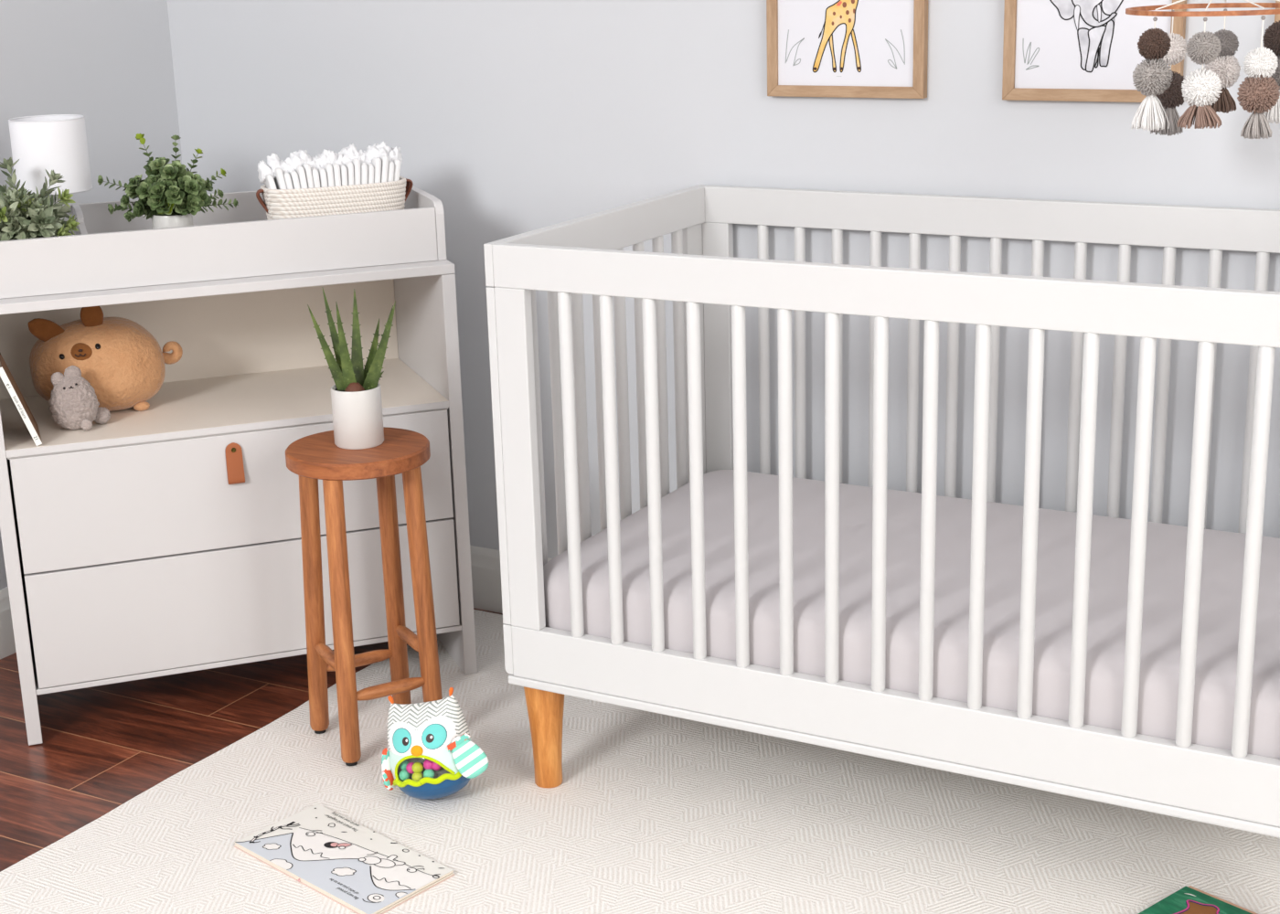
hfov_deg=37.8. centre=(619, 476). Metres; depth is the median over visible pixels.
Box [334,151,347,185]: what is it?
diaper
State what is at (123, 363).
plush pug
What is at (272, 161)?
diaper
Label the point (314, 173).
diaper
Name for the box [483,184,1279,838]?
crib
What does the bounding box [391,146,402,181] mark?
diaper
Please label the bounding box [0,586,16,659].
baseboard
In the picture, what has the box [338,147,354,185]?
diaper
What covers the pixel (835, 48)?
framed print
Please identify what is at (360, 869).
book
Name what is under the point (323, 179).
diaper
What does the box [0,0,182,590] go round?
wall
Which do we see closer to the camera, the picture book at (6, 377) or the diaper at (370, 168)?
the picture book at (6, 377)
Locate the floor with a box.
[0,608,502,872]
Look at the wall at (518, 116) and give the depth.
3.61 m
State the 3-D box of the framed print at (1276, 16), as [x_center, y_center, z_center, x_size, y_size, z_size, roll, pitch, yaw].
[1.199,-0.787,2.942,0.310,0.400,0.020,7,19,29]
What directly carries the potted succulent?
on the tray
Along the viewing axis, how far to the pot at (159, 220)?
3.54 m
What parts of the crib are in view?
post, rail, corner post, leg, rail, post, corner post, rail, board, rail, rail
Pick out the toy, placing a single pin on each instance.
(432, 753)
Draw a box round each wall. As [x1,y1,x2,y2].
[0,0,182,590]
[166,0,1279,558]
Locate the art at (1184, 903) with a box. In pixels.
[1173,893,1219,913]
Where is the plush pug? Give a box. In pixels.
[27,306,182,411]
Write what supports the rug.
on the floor
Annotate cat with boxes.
[48,365,110,430]
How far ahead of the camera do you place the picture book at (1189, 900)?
2.80 m
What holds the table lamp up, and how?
on the tray
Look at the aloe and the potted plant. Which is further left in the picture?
the potted plant
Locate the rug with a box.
[0,609,1279,913]
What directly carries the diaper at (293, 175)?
in the rope basket
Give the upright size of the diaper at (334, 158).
0.192 m
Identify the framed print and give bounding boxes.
[766,0,928,98]
[1002,0,1186,102]
[1274,0,1279,22]
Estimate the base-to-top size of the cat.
0.120 m
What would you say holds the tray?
on the dresser
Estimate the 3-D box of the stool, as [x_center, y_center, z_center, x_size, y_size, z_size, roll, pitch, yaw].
[-0.465,0.218,3.442,0.267,0.572,0.268,7,19,29]
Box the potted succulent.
[0,156,79,241]
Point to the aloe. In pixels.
(356, 395)
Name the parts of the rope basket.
handle, handle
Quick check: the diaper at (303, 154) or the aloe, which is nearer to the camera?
the aloe
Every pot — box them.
[151,213,193,228]
[330,383,383,449]
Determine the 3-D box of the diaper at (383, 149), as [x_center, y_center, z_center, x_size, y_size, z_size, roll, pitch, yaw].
[-0.470,-0.558,3.683,0.047,0.201,0.072,-7,17,-18]
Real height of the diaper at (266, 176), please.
0.181 m
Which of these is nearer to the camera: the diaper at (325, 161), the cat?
the cat
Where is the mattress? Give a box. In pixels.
[543,469,1279,759]
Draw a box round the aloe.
[307,288,395,449]
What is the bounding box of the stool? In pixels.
[285,426,442,766]
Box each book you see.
[0,352,42,446]
[234,803,454,913]
[1138,885,1257,913]
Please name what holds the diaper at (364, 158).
in the rope basket
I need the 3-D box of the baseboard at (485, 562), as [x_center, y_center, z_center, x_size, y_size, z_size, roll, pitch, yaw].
[1.247,0.432,3.296,5.149,0.143,0.014,7,19,29]
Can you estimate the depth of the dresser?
3.59 m
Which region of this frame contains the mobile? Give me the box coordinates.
[1125,0,1279,138]
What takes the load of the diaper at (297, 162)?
in the rope basket
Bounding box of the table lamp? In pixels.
[8,114,92,219]
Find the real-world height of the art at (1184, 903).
0.001 m
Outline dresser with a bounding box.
[0,259,477,746]
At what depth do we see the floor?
3.58 m
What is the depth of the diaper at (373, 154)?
3.64 m
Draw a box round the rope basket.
[256,176,413,220]
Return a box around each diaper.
[257,160,277,189]
[266,153,287,189]
[277,160,293,189]
[284,157,300,189]
[289,150,308,188]
[297,149,313,188]
[307,157,319,187]
[310,155,327,187]
[318,149,334,186]
[328,149,341,186]
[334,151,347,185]
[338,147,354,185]
[346,143,361,184]
[357,149,369,184]
[362,150,374,183]
[366,143,381,182]
[375,141,390,182]
[386,149,394,181]
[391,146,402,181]
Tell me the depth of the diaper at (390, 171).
3.65 m
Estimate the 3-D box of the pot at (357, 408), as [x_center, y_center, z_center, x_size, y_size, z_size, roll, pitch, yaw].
[-0.471,-0.110,3.358,0.089,0.106,0.089,-2,16,0]
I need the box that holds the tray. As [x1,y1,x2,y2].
[0,185,446,298]
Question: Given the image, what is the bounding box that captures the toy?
[381,687,488,799]
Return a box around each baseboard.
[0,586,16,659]
[469,545,551,613]
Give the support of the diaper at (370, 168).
in the rope basket
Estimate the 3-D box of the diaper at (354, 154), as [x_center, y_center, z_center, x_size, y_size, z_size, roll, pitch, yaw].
[-0.518,-0.554,3.672,0.034,0.201,0.080,-8,17,-21]
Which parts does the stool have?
leg, leg, seat, leg, leg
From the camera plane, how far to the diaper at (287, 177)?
3.59 m
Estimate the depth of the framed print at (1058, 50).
3.20 m
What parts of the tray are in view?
panel, panel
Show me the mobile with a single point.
(1206, 93)
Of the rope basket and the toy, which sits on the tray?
the rope basket
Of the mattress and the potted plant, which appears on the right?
the mattress
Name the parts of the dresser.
panel, panel, shelf panel, panel, drawer divider rail, drawer, handle, drawer, panel, panel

